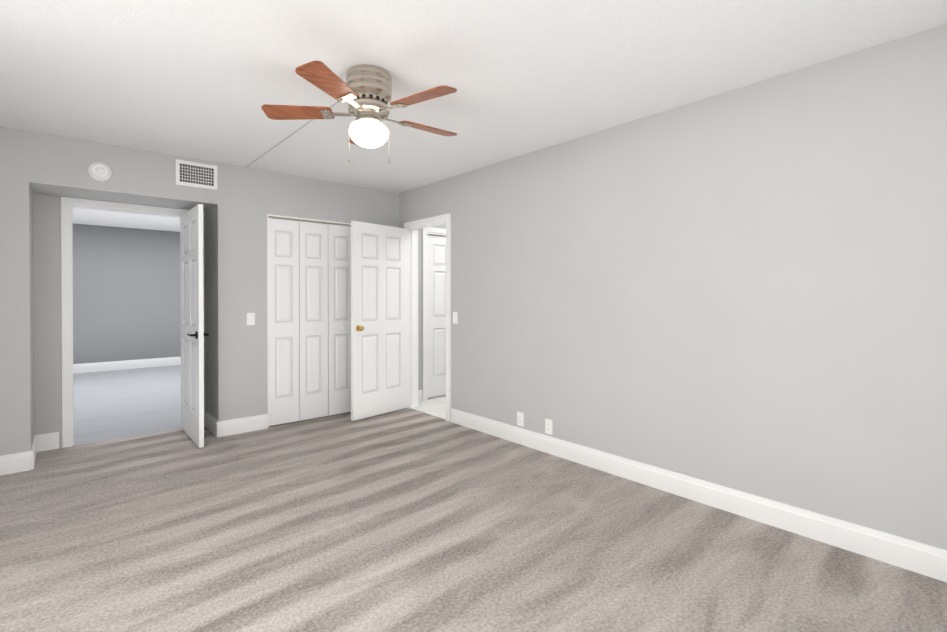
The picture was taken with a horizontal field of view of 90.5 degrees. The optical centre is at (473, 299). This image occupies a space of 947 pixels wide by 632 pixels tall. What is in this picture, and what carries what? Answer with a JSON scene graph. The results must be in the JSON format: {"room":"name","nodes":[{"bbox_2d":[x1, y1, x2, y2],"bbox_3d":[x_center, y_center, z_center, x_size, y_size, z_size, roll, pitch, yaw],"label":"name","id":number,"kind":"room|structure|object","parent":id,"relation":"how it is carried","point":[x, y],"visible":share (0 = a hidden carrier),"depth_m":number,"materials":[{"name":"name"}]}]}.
{"room":"empty bedroom","nodes":[
{"label":"empty bedroom","id":0,"kind":"room"},
{"bbox_2d":[72,207,179,231],"bbox_3d":[-4.194,-1.286,6.575,8.500,0.100,4.890,0,0,-41],"label":"ceiling","id":1,"kind":"structure","parent":0,"point":[115,219],"depth_m":7.34,"materials":[{"name":"white"}]},
{"bbox_2d":[73,224,180,363],"bbox_3d":[-5.761,-0.027,8.380,8.740,2.440,0.120,0,0,-41],"label":"wall","id":2,"kind":"structure","parent":0,"point":[126,293],"depth_m":8.09,"materials":[{"name":"grey paint"}]},
{"bbox_2d":[73,357,180,373],"bbox_3d":[-5.716,1.118,8.336,8.500,0.150,0.017,0,0,-41],"label":"baseboard","id":3,"kind":"structure","parent":2,"relation":"attached to","point":[116,365],"depth_m":8.09,"materials":[{"name":"white wood"}]},
{"bbox_2d":[0,126,445,455],"bbox_3d":[-1.582,-0.007,5.198,6.360,2.440,0.630,0,0,-41],"label":"wall","id":4,"kind":"structure","parent":0,"point":[41,174],"depth_m":3.87,"materials":[{"name":"grey paint"}]},
{"bbox_2d":[0,451,30,475],"bbox_3d":[-3.431,1.158,3.165,0.650,0.135,0.017,0,0,-41],"label":"baseboard","id":5,"kind":"structure","parent":4,"relation":"attached to","point":[15,463],"depth_m":3.32,"materials":[{"name":"white wood"}]},
{"bbox_2d":[31,435,36,469],"bbox_3d":[-3.353,1.155,3.583,0.017,0.135,0.510,0,0,-41],"label":"baseboard","id":6,"kind":"structure","parent":4,"relation":"attached to","point":[33,450],"depth_m":3.46,"materials":[{"name":"white wood"}]},
{"bbox_2d":[36,432,58,451],"bbox_3d":[-3.465,1.154,3.812,0.150,0.135,0.017,0,0,-41],"label":"baseboard","id":7,"kind":"structure","parent":4,"relation":"attached to","point":[47,441],"depth_m":3.81,"materials":[{"name":"white wood"}]},
{"bbox_2d":[88,162,111,180],"bbox_3d":[-2.877,-0.993,3.619,0.144,0.144,0.040,0,0,-41],"label":"smoke detector","id":8,"kind":"object","parent":4,"relation":"attached to","point":[99,171],"visible":1,"depth_m":3.61,"materials":[{"name":"white plastic"}]},
{"bbox_2d":[61,197,188,447],"bbox_3d":[-3.084,0.178,4.229,0.940,2.080,0.152,0,0,-41],"label":"door frame","id":9,"kind":"structure","parent":4,"relation":"attached to","point":[67,204],"depth_m":3.89,"materials":[{"name":"white wood"}]},
{"bbox_2d":[180,204,208,447],"bbox_3d":[-2.492,0.212,4.145,0.142,1.990,0.810,0,0,-41],"label":"entry door","id":10,"kind":"structure","parent":4,"relation":"in","point":[193,334],"depth_m":4.02,"materials":[{"name":"white wood"}]},
{"bbox_2d":[176,159,216,189],"bbox_3d":[-2.391,-1.081,4.062,0.315,0.210,0.010,0,0,-41],"label":"air vent","id":11,"kind":"object","parent":4,"relation":"in","point":[194,174],"visible":1,"depth_m":4.05,"materials":[{"name":"white plastic"}]},
{"bbox_2d":[204,411,217,436],"bbox_3d":[-2.446,1.150,4.373,0.017,0.135,0.510,0,0,-41],"label":"baseboard","id":12,"kind":"structure","parent":4,"relation":"attached to","point":[210,423],"depth_m":4.35,"materials":[{"name":"white wood"}]},
{"bbox_2d":[216,414,267,436],"bbox_3d":[-2.116,1.151,4.311,0.432,0.135,0.017,0,0,-41],"label":"baseboard","id":13,"kind":"structure","parent":4,"relation":"attached to","point":[240,425],"depth_m":4.30,"materials":[{"name":"white wood"}]},
{"bbox_2d":[247,313,254,324],"bbox_3d":[-2.063,0.178,4.351,0.070,0.115,0.018,0,0,-41],"label":"light switch","id":14,"kind":"object","parent":4,"relation":"attached to","point":[250,318],"visible":1,"depth_m":4.35,"materials":[{"name":"white plastic"}]},
{"bbox_2d":[267,214,350,427],"bbox_3d":[-1.512,0.200,4.876,1.220,2.030,0.050,0,0,-41],"label":"trim","id":15,"kind":"structure","parent":4,"relation":"attached to","point":[306,220],"depth_m":4.47,"materials":[{"name":"white wood"}]},
{"bbox_2d":[268,218,350,425],"bbox_3d":[-1.503,0.210,4.864,1.189,1.985,0.060,0,0,-41],"label":"closet doors","id":16,"kind":"structure","parent":4,"relation":"in","point":[309,320],"depth_m":4.74,"materials":[{"name":"white wood"}]},
{"bbox_2d":[418,390,421,401],"bbox_3d":[-0.687,1.143,5.556,0.190,0.135,0.017,0,0,-41],"label":"baseboard","id":17,"kind":"structure","parent":4,"relation":"attached to","point":[419,395],"depth_m":5.59,"materials":[{"name":"white wood"}]},
{"bbox_2d":[422,227,445,400],"bbox_3d":[-0.308,0.163,5.960,0.900,2.090,0.136,0,0,-41],"label":"door frame","id":18,"kind":"structure","parent":4,"relation":"attached to","point":[427,231],"depth_m":5.64,"materials":[{"name":"white wood"}]},
{"bbox_2d":[428,235,445,397],"bbox_3d":[-0.312,0.201,5.964,0.735,1.990,0.172,0,0,-41],"label":"hall door","id":19,"kind":"structure","parent":4,"relation":"in","point":[436,315],"depth_m":5.82,"materials":[{"name":"white wood"}]},
{"bbox_2d":[408,395,445,419],"bbox_3d":[0.906,1.261,5.304,2.500,0.101,3.510,0,0,-41],"label":"floor","id":20,"kind":"structure","parent":0,"point":[435,406],"depth_m":5.33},
{"bbox_2d":[0,365,946,631],"bbox_3d":[-2.223,1.268,4.329,8.500,0.100,10.890,0,0,-41],"label":"floor","id":21,"kind":"structure","parent":0,"point":[407,520],"depth_m":2.36,"materials":[{"name":"grey carpet"}]},
{"bbox_2d":[0,0,946,192],"bbox_3d":[-0.544,-1.259,2.195,3.990,0.100,5.490,0,0,-41],"label":"ceiling","id":22,"kind":"structure","parent":0,"point":[206,80],"depth_m":2.41,"materials":[{"name":"white paint"}]},
{"bbox_2d":[245,101,338,167],"bbox_3d":[-1.355,-1.214,3.472,0.008,0.005,2.259,0,0,-41],"label":"cord","id":23,"kind":"object","parent":22,"relation":"attached to","point":[288,137],"visible":0.64,"depth_m":3.50,"materials":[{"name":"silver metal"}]},
{"bbox_2d":[262,61,456,163],"bbox_3d":[-0.533,-0.974,2.548,1.045,0.475,1.077,0,0,-41],"label":"fan","id":24,"kind":"object","parent":22,"relation":"hanging from","point":[365,91],"visible":1,"depth_m":2.44,"materials":[{"name":"brown wood"}]},
{"bbox_2d":[399,24,946,549],"bbox_3d":[0.954,0.004,3.429,0.120,2.440,5.370,0,0,-41],"label":"wall","id":25,"kind":"structure","parent":0,"point":[743,288],"depth_m":2.67,"materials":[{"name":"grey paint"}]},
{"bbox_2d":[351,221,407,420],"bbox_3d":[-0.971,0.207,4.963,0.172,1.990,0.755,0,0,39],"label":"bathroom door","id":26,"kind":"structure","parent":25,"relation":"in","point":[379,319],"depth_m":4.91,"materials":[{"name":"white wood"}]},
{"bbox_2d":[404,213,450,421],"bbox_3d":[-0.455,0.173,5.048,0.152,2.080,0.830,0,0,-41],"label":"door frame","id":27,"kind":"structure","parent":25,"relation":"attached to","point":[412,227],"depth_m":5.29,"materials":[{"name":"white wood"}]},
{"bbox_2d":[453,312,457,323],"bbox_3d":[-0.185,0.176,4.633,0.018,0.115,0.070,0,0,-41],"label":"light switch","id":28,"kind":"object","parent":25,"relation":"attached to","point":[455,317],"visible":1,"depth_m":4.63,"materials":[{"name":"white plastic"}]},
{"bbox_2d":[517,411,523,426],"bbox_3d":[0.397,1.010,3.978,0.008,0.116,0.072,0,0,-41],"label":"electrical outlet","id":29,"kind":"object","parent":25,"relation":"attached to","point":[520,418],"visible":1,"depth_m":3.97,"materials":[{"name":"white plastic"}]},
{"bbox_2d":[545,419,552,434],"bbox_3d":[0.601,1.012,3.744,0.008,0.116,0.072,0,0,-41],"label":"electrical outlet","id":30,"kind":"object","parent":25,"relation":"attached to","point":[548,426],"visible":1,"depth_m":3.74,"materials":[{"name":"white plastic"}]},
{"bbox_2d":[451,408,946,581],"bbox_3d":[1.184,1.158,3.069,0.017,0.135,4.275,0,0,-41],"label":"baseboard","id":31,"kind":"structure","parent":25,"relation":"attached to","point":[915,556],"depth_m":2.65,"materials":[{"name":"white wood"}]}
]}

